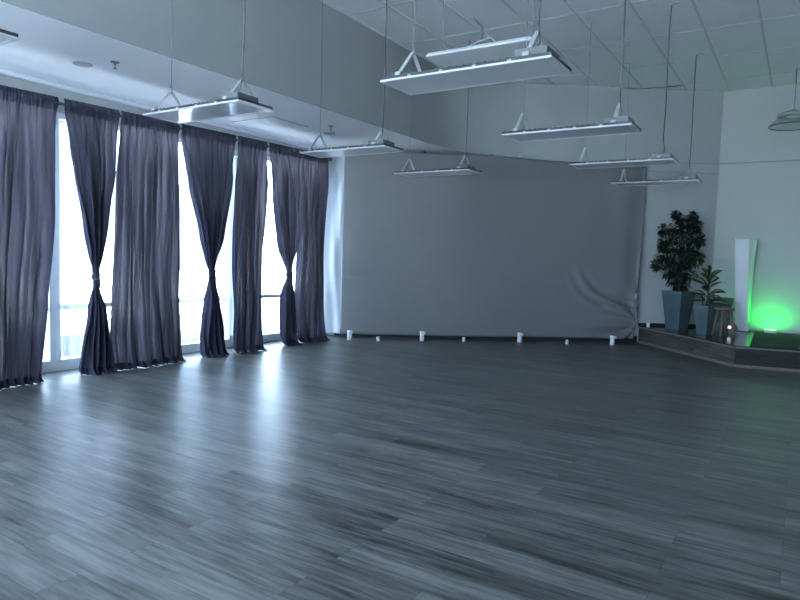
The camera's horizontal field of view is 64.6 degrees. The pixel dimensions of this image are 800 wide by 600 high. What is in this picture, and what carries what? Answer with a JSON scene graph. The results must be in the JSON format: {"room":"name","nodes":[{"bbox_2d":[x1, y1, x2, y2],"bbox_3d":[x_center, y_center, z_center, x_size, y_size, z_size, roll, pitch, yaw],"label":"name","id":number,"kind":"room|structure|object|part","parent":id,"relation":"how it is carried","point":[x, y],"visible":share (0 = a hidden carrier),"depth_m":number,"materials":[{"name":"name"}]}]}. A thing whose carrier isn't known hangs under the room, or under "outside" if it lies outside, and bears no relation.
{"room":"studio","nodes":[
{"label":"studio","id":0,"kind":"room"},
{"bbox_2d":[0,74,307,156],"bbox_3d":[-4.228,-1.317,5.951,0.150,4.250,11.600,4,5,32],"label":"wall","id":1,"kind":"structure","parent":0,"point":[4,80],"depth_m":6.99,"materials":[{"name":"white paint"}]},
{"bbox_2d":[42,233,55,372],"bbox_3d":[-4.398,-0.553,5.706,0.140,2.750,2.500,4,5,32],"label":"window","id":2,"kind":"structure","parent":1,"relation":"in","point":[49,356],"depth_m":6.75,"materials":[{"name":"glass"}]},
{"bbox_2d":[55,113,231,370],"bbox_3d":[-3.056,-0.659,7.812,0.140,2.750,2.500,4,5,32],"label":"window","id":3,"kind":"structure","parent":1,"relation":"in","point":[62,363],"depth_m":6.79,"materials":[{"name":"metal"}]},
{"bbox_2d":[58,120,99,357],"bbox_3d":[-3.484,-0.634,6.846,0.163,2.488,0.470,4,5,32],"label":"window pane","id":4,"kind":"object","parent":3,"relation":"attached to","point":[76,268],"visible":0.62,"depth_m":6.74,"materials":[{"name":"white glass"}]},
{"bbox_2d":[178,144,237,341],"bbox_3d":[-2.542,-0.719,8.324,0.163,2.468,0.960,4,5,32],"label":"window pane","id":5,"kind":"object","parent":3,"relation":"attached to","point":[195,276],"visible":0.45,"depth_m":8.15,"materials":[{"name":"white glass"}]},
{"bbox_2d":[0,69,320,148],"bbox_3d":[-4.243,-2.199,5.619,0.070,0.045,11.100,4,5,32],"label":"trim","id":6,"kind":"structure","parent":1,"relation":"attached to","point":[2,71],"depth_m":7.17,"materials":[{"name":"paint"}]},
{"bbox_2d":[8,92,331,160],"bbox_3d":[-3.033,-2.022,7.171,0.477,0.182,6.651,4,5,32],"label":"curtain rod","id":7,"kind":"object","parent":1,"relation":"attached to","point":[59,103],"visible":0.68,"depth_m":6.87,"materials":[{"name":"grey metal"}]},
{"bbox_2d":[0,85,58,389],"bbox_3d":[-3.635,-0.579,5.941,0.262,2.811,0.918,4,5,32],"label":"curtain","id":8,"kind":"object","parent":7,"relation":"hanging from","point":[27,124],"visible":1,"depth_m":6.05,"materials":[{"name":"grey fabric"}]},
{"bbox_2d":[63,98,119,375],"bbox_3d":[-3.196,-0.618,6.621,0.268,2.821,0.607,4,5,32],"label":"curtain","id":9,"kind":"object","parent":7,"relation":"hanging from","point":[93,135],"visible":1,"depth_m":6.65,"materials":[{"name":"fabric"}]},
{"bbox_2d":[110,111,186,369],"bbox_3d":[-2.819,-0.654,7.220,0.259,2.833,0.932,4,5,32],"label":"curtain","id":10,"kind":"object","parent":7,"relation":"hanging from","point":[145,323],"visible":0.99,"depth_m":7.17,"materials":[{"name":"grey fabric"}]},
{"bbox_2d":[181,124,236,357],"bbox_3d":[-2.377,-0.696,7.909,0.297,2.846,0.846,6,6,44],"label":"curtain","id":11,"kind":"object","parent":7,"relation":"hanging from","point":[208,157],"visible":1,"depth_m":7.95,"materials":[{"name":"fabric"}]},
{"bbox_2d":[232,136,268,353],"bbox_3d":[-1.991,-0.730,8.502,0.305,2.854,0.571,5,5,40],"label":"curtain","id":12,"kind":"object","parent":7,"relation":"hanging from","point":[251,180],"visible":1,"depth_m":8.48,"materials":[{"name":"fabric"}]},
{"bbox_2d":[269,142,303,346],"bbox_3d":[-1.610,-0.762,9.055,0.317,2.865,0.722,4,5,32],"label":"curtain","id":13,"kind":"object","parent":7,"relation":"hanging from","point":[286,166],"visible":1,"depth_m":9.11,"materials":[{"name":"fabric"}]},
{"bbox_2d":[294,154,329,342],"bbox_3d":[-1.274,-0.795,9.599,0.318,2.874,0.639,4,5,32],"label":"curtain","id":14,"kind":"object","parent":7,"relation":"hanging from","point":[309,267],"visible":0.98,"depth_m":9.58,"materials":[{"name":"fabric"}]},
{"bbox_2d":[232,150,297,346],"bbox_3d":[-1.883,-0.752,9.653,0.140,2.750,1.870,4,5,32],"label":"window","id":15,"kind":"structure","parent":1,"relation":"in","point":[270,336],"depth_m":9.54,"materials":[{"name":"metal"}]},
{"bbox_2d":[0,0,435,144],"bbox_3d":[-2.554,-2.702,4.742,0.012,1.180,11.478,4,5,32],"label":"wall","id":16,"kind":"structure","parent":0,"point":[284,39],"depth_m":6.75,"materials":[{"name":"grey paint"}]},
{"bbox_2d":[0,1,521,156],"bbox_3d":[-2.534,-2.784,5.785,2.700,1.200,13.264,4,5,32],"label":"ceiling","id":17,"kind":"structure","parent":0,"point":[46,48],"depth_m":6.36,"materials":[{"name":"paint"}]},
{"bbox_2d":[72,61,92,66],"bbox_3d":[-2.963,-2.197,5.907,0.169,0.012,0.169,4,5,32],"label":"ceiling disc","id":18,"kind":"object","parent":17,"relation":"attached to","point":[77,63],"visible":1,"depth_m":5.88,"materials":[{"name":"white plastic"}]},
{"bbox_2d":[76,63,88,66],"bbox_3d":[-2.963,-2.193,5.907,0.135,0.004,0.135,-1,5,-35],"label":"grille","id":19,"kind":"object","parent":18,"relation":"attached to","point":[77,64],"depth_m":5.89,"materials":[{"name":"grey metal"}]},
{"bbox_2d":[110,61,119,68],"bbox_3d":[-2.621,-2.157,5.816,0.079,0.061,0.079,4,5,32],"label":"sprinkler head","id":20,"kind":"object","parent":17,"relation":"attached to","point":[113,62],"visible":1,"depth_m":5.81},
{"bbox_2d":[233,117,306,131],"bbox_3d":[-1.721,-2.339,8.432,0.720,0.007,0.690,4,5,32],"label":"access panel","id":21,"kind":"object","parent":17,"relation":"attached to","point":[269,124],"visible":1,"depth_m":8.39,"materials":[{"name":"paint"}]},
{"bbox_3d":[-1.721,-2.340,8.432,0.720,0.004,0.690,4,5,32],"label":"panel frame","id":22,"kind":"part","parent":21,"relation":"part of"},
{"bbox_2d":[0,335,799,599],"bbox_3d":[1.308,1.125,4.724,11.100,0.120,15.270,4,5,32],"label":"floor","id":23,"kind":"structure","parent":0,"point":[361,467],"depth_m":3.85,"materials":[{"name":"grey wood"}]},
{"bbox_2d":[347,330,352,339],"bbox_3d":[-0.791,0.558,10.015,0.099,0.152,0.082,4,5,32],"label":"canister","id":24,"kind":"object","parent":23,"relation":"on","point":[349,332],"visible":1,"depth_m":9.99,"materials":[{"name":"white plastic"}]},
{"bbox_2d":[420,331,425,340],"bbox_3d":[0.362,0.582,10.172,0.099,0.152,0.082,4,5,32],"label":"canister","id":25,"kind":"object","parent":23,"relation":"on","point":[422,333],"visible":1,"depth_m":10.14,"materials":[{"name":"white plastic"}]},
{"bbox_2d":[517,333,522,341],"bbox_3d":[1.968,0.616,10.372,0.099,0.152,0.082,4,5,32],"label":"canister","id":26,"kind":"object","parent":23,"relation":"on","point":[519,335],"visible":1,"depth_m":10.35,"materials":[{"name":"white plastic"}]},
{"bbox_2d":[610,336,615,344],"bbox_3d":[3.486,0.662,10.357,0.099,0.152,0.082,4,5,32],"label":"canister","id":27,"kind":"object","parent":23,"relation":"on","point":[612,338],"visible":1,"depth_m":10.33,"materials":[{"name":"white plastic"}]},
{"bbox_2d":[637,326,799,371],"bbox_3d":[6.521,0.804,8.620,6.499,0.290,2.460,4,5,32],"label":"stage platform","id":28,"kind":"object","parent":23,"relation":"on","point":[729,350],"visible":0.86,"depth_m":8.95,"materials":[{"name":"brown wood"}]},
{"bbox_2d":[650,210,707,329],"bbox_3d":[4.538,-0.495,10.349,0.861,1.943,0.614,4,5,30],"label":"fig tree","id":29,"kind":"object","parent":28,"relation":"on","point":[677,308],"visible":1,"depth_m":10.26,"materials":[{"name":"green plant"}]},
{"bbox_3d":[4.550,0.165,10.366,0.371,0.625,0.371,-1,5,-30],"label":"planter","id":30,"kind":"part","parent":29,"relation":"part of","materials":[{"name":"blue ceramic"}]},
{"bbox_3d":[4.265,0.793,9.635,0.016,0.036,2.342,1,4,-10],"label":"trim","id":31,"kind":"part","parent":28,"relation":"part of","materials":[{"name":"grey wood"}]},
{"bbox_3d":[4.273,0.664,9.627,0.008,0.225,2.342,1,4,-10],"label":"panel","id":32,"kind":"part","parent":28,"relation":"part of","materials":[{"name":"laminate"}]},
{"bbox_2d":[693,305,718,333],"bbox_3d":[4.740,0.302,9.812,0.259,0.440,0.259,0,4,-28],"label":"planter","id":33,"kind":"object","parent":28,"relation":"on","point":[704,314],"depth_m":9.73,"materials":[{"name":"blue ceramic"}]},
{"bbox_2d":[688,265,732,333],"bbox_3d":[4.794,-0.014,9.839,0.596,1.070,0.604,0,4,-23],"label":"potted plant","id":34,"kind":"object","parent":28,"relation":"on","point":[704,314],"visible":0.95,"depth_m":9.75,"materials":[{"name":"green plant"}]},
{"bbox_3d":[4.749,-0.136,9.807,0.089,0.557,0.155,0,5,-28],"label":"stem","id":35,"kind":"part","parent":34,"relation":"part of","materials":[{"name":"green plant"}]},
{"bbox_2d":[709,297,733,331],"bbox_3d":[5.189,0.231,10.259,0.262,0.545,0.262,-1,5,-30],"label":"planter","id":36,"kind":"object","parent":28,"relation":"on","point":[729,301],"visible":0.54,"depth_m":10.17,"materials":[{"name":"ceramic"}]},
{"bbox_2d":[711,307,734,335],"bbox_3d":[4.917,0.325,9.606,0.289,0.430,0.289,0,4,-18],"label":"wooden stool","id":37,"kind":"object","parent":28,"relation":"on","point":[724,309],"visible":1,"depth_m":9.53,"materials":[{"name":"brown wood"}]},
{"bbox_3d":[4.827,0.334,9.682,0.096,0.396,0.039,5,5,42],"label":"leg","id":38,"kind":"part","parent":37,"relation":"part of","materials":[{"name":"brown wood"}]},
{"bbox_3d":[4.843,0.346,9.517,0.042,0.396,0.096,4,5,32],"label":"leg","id":39,"kind":"part","parent":37,"relation":"part of","materials":[{"name":"brown wood"}]},
{"bbox_3d":[4.922,0.132,9.593,0.289,0.042,0.289,4,5,32],"label":"seat","id":40,"kind":"part","parent":37,"relation":"part of","materials":[{"name":"brown wood"}]},
{"bbox_3d":[4.989,0.338,9.698,0.042,0.396,0.096,4,5,32],"label":"leg","id":41,"kind":"part","parent":37,"relation":"part of","materials":[{"name":"brown wood"}]},
{"bbox_3d":[5.005,0.350,9.533,0.096,0.396,0.039,5,5,42],"label":"leg","id":42,"kind":"part","parent":37,"relation":"part of","materials":[{"name":"brown wood"}]},
{"bbox_2d":[726,324,737,333],"bbox_3d":[5.242,0.447,9.985,0.164,0.156,0.174,4,5,32],"label":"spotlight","id":43,"kind":"object","parent":28,"relation":"on","point":[735,325],"visible":0.73,"depth_m":9.93,"materials":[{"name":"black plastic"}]},
{"bbox_2d":[734,239,757,331],"bbox_3d":[5.616,-0.241,10.349,0.297,1.500,0.229,5,5,43],"label":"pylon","id":44,"kind":"object","parent":28,"relation":"on","point":[745,250],"visible":0.99,"depth_m":10.28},
{"bbox_3d":[6.830,0.880,7.616,5.004,0.225,0.008,3,4,20],"label":"panel","id":45,"kind":"part","parent":28,"relation":"part of","materials":[{"name":"wood"}]},
{"bbox_3d":[6.824,1.010,7.621,5.004,0.036,0.016,3,4,20],"label":"trim","id":46,"kind":"part","parent":28,"relation":"part of","materials":[{"name":"silver metal"}]},
{"bbox_2d":[764,329,776,332],"bbox_3d":[5.985,0.503,10.228,0.180,0.054,0.090,4,5,32],"label":"uplight","id":47,"kind":"object","parent":28,"relation":"on","point":[765,330],"visible":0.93,"depth_m":10.20,"materials":[{"name":"white plastic"}]},
{"bbox_2d":[750,332,799,349],"bbox_3d":[7.071,0.703,8.155,4.500,0.008,2.125,4,5,32],"label":"mat","id":48,"kind":"object","parent":28,"relation":"on","point":[760,339],"visible":1,"depth_m":9.06,"materials":[{"name":"rubber"}]},
{"bbox_2d":[750,329,799,333],"bbox_3d":[7.701,0.633,9.291,4.501,0.021,0.047,4,5,32],"label":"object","id":49,"kind":"object","parent":28,"relation":"on","point":[750,329],"visible":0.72,"depth_m":10.22,"materials":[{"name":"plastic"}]},
{"bbox_2d":[434,66,524,156],"bbox_3d":[1.234,-2.973,10.121,1.755,1.200,0.215,-1,5,-30],"label":"wall","id":50,"kind":"structure","parent":0,"point":[495,109],"depth_m":10.29,"materials":[{"name":"grey paint"}]},
{"bbox_2d":[326,83,723,340],"bbox_3d":[1.937,-1.459,10.645,6.836,4.250,0.150,2,4,-3],"label":"wall","id":51,"kind":"structure","parent":0,"point":[545,105],"depth_m":10.59,"materials":[{"name":"white paint"}]},
{"bbox_2d":[334,329,636,341],"bbox_3d":[1.472,0.600,10.689,5.150,0.110,0.012,2,4,-3],"label":"baseboard","id":52,"kind":"structure","parent":51,"relation":"attached to","point":[476,337],"depth_m":10.72,"materials":[{"name":"black plastic"}]},
{"bbox_2d":[340,150,646,338],"bbox_3d":[1.565,-0.887,10.456,5.010,2.988,0.263,1,4,-5],"label":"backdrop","id":53,"kind":"structure","parent":51,"relation":"attached to","point":[529,247],"depth_m":10.36,"materials":[{"name":"grey fabric"}]},
{"bbox_2d":[324,156,344,332],"bbox_3d":[-1.080,-0.948,10.175,0.499,2.966,0.075,3,4,14],"label":"curtain","id":54,"kind":"object","parent":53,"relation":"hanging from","point":[334,213],"visible":0.71,"depth_m":10.18,"materials":[{"name":"fabric"}]},
{"bbox_2d":[638,323,695,326],"bbox_3d":[4.671,0.428,10.817,1.220,0.045,0.012,2,4,-3],"label":"baseboard","id":55,"kind":"structure","parent":51,"relation":"attached to","point":[639,324],"depth_m":10.80,"materials":[{"name":"black plastic"}]},
{"bbox_2d":[647,171,718,173],"bbox_3d":[4.577,-2.149,10.633,1.600,0.015,0.008,2,4,-3],"label":"trim","id":56,"kind":"structure","parent":51,"relation":"attached to","point":[647,171],"depth_m":10.64,"materials":[{"name":"grey"}]},
{"bbox_2d":[679,162,718,164],"bbox_3d":[4.582,-2.310,10.621,1.600,0.017,0.008,2,4,-3],"label":"trim","id":57,"kind":"structure","parent":51,"relation":"attached to","point":[679,162],"depth_m":10.64,"materials":[{"name":"grey"}]},
{"bbox_2d":[323,0,799,91],"bbox_3d":[2.279,-3.155,3.801,9.310,0.100,15.420,4,5,32],"label":"ceiling","id":58,"kind":"structure","parent":0,"point":[565,32],"depth_m":8.05,"materials":[{"name":"paint"}]},
{"bbox_2d":[0,29,18,45],"bbox_3d":[-2.709,-2.364,3.648,1.170,1.754,0.384,4,5,32],"label":"hanging lamp","id":59,"kind":"object","parent":58,"relation":"hanging from","point":[6,37],"visible":1,"depth_m":3.53,"materials":[{"name":"metal"}]},
{"bbox_2d":[0,29,17,36],"bbox_3d":[-2.734,-1.516,3.707,1.164,0.025,0.372,4,5,32],"label":"ceiling light","id":60,"kind":"object","parent":59,"relation":"in","point":[3,33],"depth_m":3.50,"materials":[{"name":"white metal"}]},
{"bbox_2d":[143,0,272,123],"bbox_3d":[-1.603,-2.443,5.254,1.170,1.754,0.384,4,5,32],"label":"hanging lamp","id":61,"kind":"object","parent":58,"relation":"hanging from","point":[231,104],"visible":1,"depth_m":5.19,"materials":[{"name":"metal"}]},
{"bbox_2d":[143,99,272,123],"bbox_3d":[-1.629,-1.575,5.314,1.170,0.013,0.380,4,5,32],"label":"ceiling light","id":62,"kind":"object","parent":61,"relation":"on","point":[221,108],"depth_m":5.24,"materials":[{"name":"white metal"}]},
{"bbox_2d":[300,1,403,157],"bbox_3d":[-0.530,-2.537,7.069,1.170,1.754,0.384,4,5,32],"label":"hanging lamp","id":63,"kind":"object","parent":58,"relation":"hanging from","point":[379,146],"visible":0.99,"depth_m":6.99,"materials":[{"name":"metal"}]},
{"bbox_2d":[300,145,403,157],"bbox_3d":[-0.555,-1.669,7.130,1.170,0.013,0.380,4,5,32],"label":"ceiling light","id":64,"kind":"object","parent":63,"relation":"on","point":[353,150],"depth_m":7.06,"materials":[{"name":"white metal"}]},
{"bbox_2d":[394,37,480,176],"bbox_3d":[0.535,-2.616,8.666,1.170,1.754,0.384,4,5,32],"label":"hanging lamp","id":65,"kind":"object","parent":58,"relation":"hanging from","point":[460,169],"visible":0.98,"depth_m":8.57,"materials":[{"name":"metal"}]},
{"bbox_2d":[394,169,480,176],"bbox_3d":[0.509,-1.748,8.726,1.170,0.013,0.380,4,5,32],"label":"light panel","id":66,"kind":"object","parent":65,"relation":"on","point":[433,172],"depth_m":8.65,"materials":[{"name":"white metal"}]},
{"bbox_2d":[394,167,480,172],"bbox_3d":[0.510,-1.768,8.724,1.164,0.025,0.372,4,5,32],"label":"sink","id":67,"kind":"object","parent":65,"relation":"in","point":[456,169],"depth_m":8.50,"materials":[{"name":"white metal"}]},
{"bbox_2d":[380,0,571,94],"bbox_3d":[0.489,-2.292,3.988,1.170,1.754,0.384,4,5,32],"label":"hanging lamp","id":68,"kind":"object","parent":58,"relation":"hanging from","point":[540,61],"visible":1,"depth_m":3.95,"materials":[{"name":"white metal"}]},
{"bbox_2d":[380,55,571,94],"bbox_3d":[0.463,-1.424,4.048,1.170,0.013,0.380,4,5,32],"label":"light panel","id":69,"kind":"object","parent":68,"relation":"on","point":[524,67],"depth_m":3.98,"materials":[{"name":"white metal"}]},
{"bbox_2d":[381,51,571,79],"bbox_3d":[0.465,-1.444,4.046,1.164,0.025,0.372,4,5,32],"label":"frame","id":70,"kind":"object","parent":68,"relation":"in","point":[526,65],"depth_m":3.88,"materials":[{"name":"white metal"}]},
{"bbox_2d":[426,0,538,66],"bbox_3d":[0.907,-2.969,6.666,1.200,0.750,0.430,4,5,32],"label":"lamp","id":71,"kind":"object","parent":58,"relation":"hanging from","point":[494,50],"visible":0.85,"depth_m":6.66,"materials":[{"name":"white metal"}]},
{"bbox_2d":[319,0,799,91],"bbox_3d":[2.216,-3.094,3.755,9.060,0.022,14.970,4,5,32],"label":"trim","id":72,"kind":"structure","parent":58,"relation":"attached to","point":[441,1],"depth_m":8.14,"materials":[{"name":"white metal"}]},
{"bbox_2d":[501,0,641,141],"bbox_3d":[1.563,-2.377,5.673,1.170,1.754,0.384,4,5,32],"label":"hanging lamp","id":73,"kind":"object","parent":58,"relation":"hanging from","point":[614,125],"visible":0.99,"depth_m":5.61,"materials":[{"name":"metal"}]},
{"bbox_2d":[501,123,641,141],"bbox_3d":[1.537,-1.509,5.733,1.170,0.013,0.380,4,5,32],"label":"light panel","id":74,"kind":"object","parent":73,"relation":"on","point":[601,129],"depth_m":5.67,"materials":[{"name":"white metal"}]},
{"bbox_2d":[502,120,641,133],"bbox_3d":[1.538,-1.529,5.731,1.164,0.025,0.372,4,5,32],"label":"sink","id":75,"kind":"object","parent":73,"relation":"in","point":[609,126],"depth_m":5.55,"materials":[{"name":"white metal"}]},
{"bbox_2d":[569,3,678,168],"bbox_3d":[2.642,-2.463,7.366,1.170,1.754,0.384,4,5,32],"label":"hanging lamp","id":76,"kind":"object","parent":58,"relation":"hanging from","point":[663,158],"visible":0.98,"depth_m":7.27,"materials":[{"name":"metal"}]},
{"bbox_2d":[569,158,678,168],"bbox_3d":[2.616,-1.595,7.427,1.170,0.013,0.380,4,5,32],"label":"light panel","id":77,"kind":"object","parent":76,"relation":"on","point":[634,162],"depth_m":7.36,"materials":[{"name":"white metal"}]},
{"bbox_2d":[569,156,678,163],"bbox_3d":[2.618,-1.615,7.425,1.164,0.025,0.372,4,5,32],"label":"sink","id":78,"kind":"object","parent":76,"relation":"in","point":[655,159],"depth_m":7.22,"materials":[{"name":"white metal"}]},
{"bbox_2d":[625,85,681,88],"bbox_3d":[3.963,-3.504,10.439,1.256,0.020,0.148,3,4,13],"label":"cable","id":79,"kind":"object","parent":58,"relation":"attached to","point":[676,85],"visible":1,"depth_m":10.42,"materials":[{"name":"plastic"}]},
{"bbox_2d":[611,53,703,185],"bbox_3d":[3.700,-2.547,9.026,1.170,1.754,0.384,4,5,32],"label":"hanging lamp","id":80,"kind":"object","parent":58,"relation":"hanging from","point":[684,179],"visible":0.97,"depth_m":8.92,"materials":[{"name":"metal"}]},
{"bbox_2d":[611,180,701,185],"bbox_3d":[3.674,-1.679,9.087,1.170,0.013,0.380,4,5,32],"label":"light panel","id":81,"kind":"object","parent":80,"relation":"on","point":[635,182],"depth_m":9.04,"materials":[{"name":"white metal"}]},
{"bbox_2d":[611,178,701,182],"bbox_3d":[3.675,-1.699,9.085,1.164,0.025,0.372,4,5,32],"label":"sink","id":82,"kind":"object","parent":80,"relation":"in","point":[682,180],"depth_m":8.89,"materials":[{"name":"white metal"}]},
{"bbox_2d":[768,69,799,130],"bbox_3d":[5.764,-2.956,9.233,0.632,0.842,0.632,4,5,32],"label":"lamp","id":83,"kind":"object","parent":58,"relation":"hanging from","point":[794,113],"visible":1,"depth_m":9.21,"materials":[{"name":"metal"}]},
{"bbox_2d":[786,115,799,117],"bbox_3d":[5.756,-2.677,9.252,0.199,0.019,0.199,4,5,32],"label":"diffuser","id":84,"kind":"object","parent":83,"relation":"attached to","point":[787,116],"depth_m":9.21,"materials":[{"name":"white plastic"}]},
{"bbox_2d":[711,84,799,333],"bbox_3d":[7.712,-1.195,9.321,5.500,4.250,0.150,4,5,32],"label":"wall","id":85,"kind":"structure","parent":0,"point":[759,201],"depth_m":10.34,"materials":[{"name":"white paint"}]},
{"bbox_2d":[719,159,799,164],"bbox_3d":[7.697,-2.120,9.190,5.500,0.023,0.008,4,5,32],"label":"trim","id":86,"kind":"structure","parent":85,"relation":"attached to","point":[798,159],"depth_m":10.34,"materials":[{"name":"grey"}]},
{"bbox_2d":[777,109,799,118],"bbox_3d":[5.758,-2.737,9.248,0.418,0.100,0.418,4,5,32],"label":"housing","id":87,"kind":"object","parent":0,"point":[794,113],"depth_m":9.20,"materials":[{"name":"metal"}]},
{"label":"outside","id":88,"kind":"structure","parent":0,"visible":0},
{"bbox_2d":[64,307,279,356],"bbox_3d":[-6.581,0.734,6.604,4.240,0.030,24.000,4,5,32],"label":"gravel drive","id":89,"kind":"structure","parent":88,"point":[270,315],"depth_m":12.55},
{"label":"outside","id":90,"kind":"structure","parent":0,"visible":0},
{"bbox_2d":[60,271,294,318],"bbox_3d":[-21.726,-1.749,37.491,63.100,0.200,120.000,4,5,32],"label":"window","id":91,"kind":"structure","parent":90,"point":[272,282],"depth_m":24.83,"materials":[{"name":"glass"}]},
{"bbox_2d":[60,178,115,274],"bbox_3d":[-17.490,-4.137,31.823,3.800,5.600,7.200,4,5,32],"label":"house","id":92,"kind":"structure","parent":91,"relation":"on","point":[106,267],"depth_m":32.91,"materials":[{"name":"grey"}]},
{"bbox_2d":[179,185,296,271],"bbox_3d":[-11.867,-4.906,45.291,5.400,5.600,9.400,4,5,32],"label":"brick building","id":93,"kind":"structure","parent":91,"relation":"on","point":[272,261],"depth_m":44.80,"materials":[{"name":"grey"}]}
]}

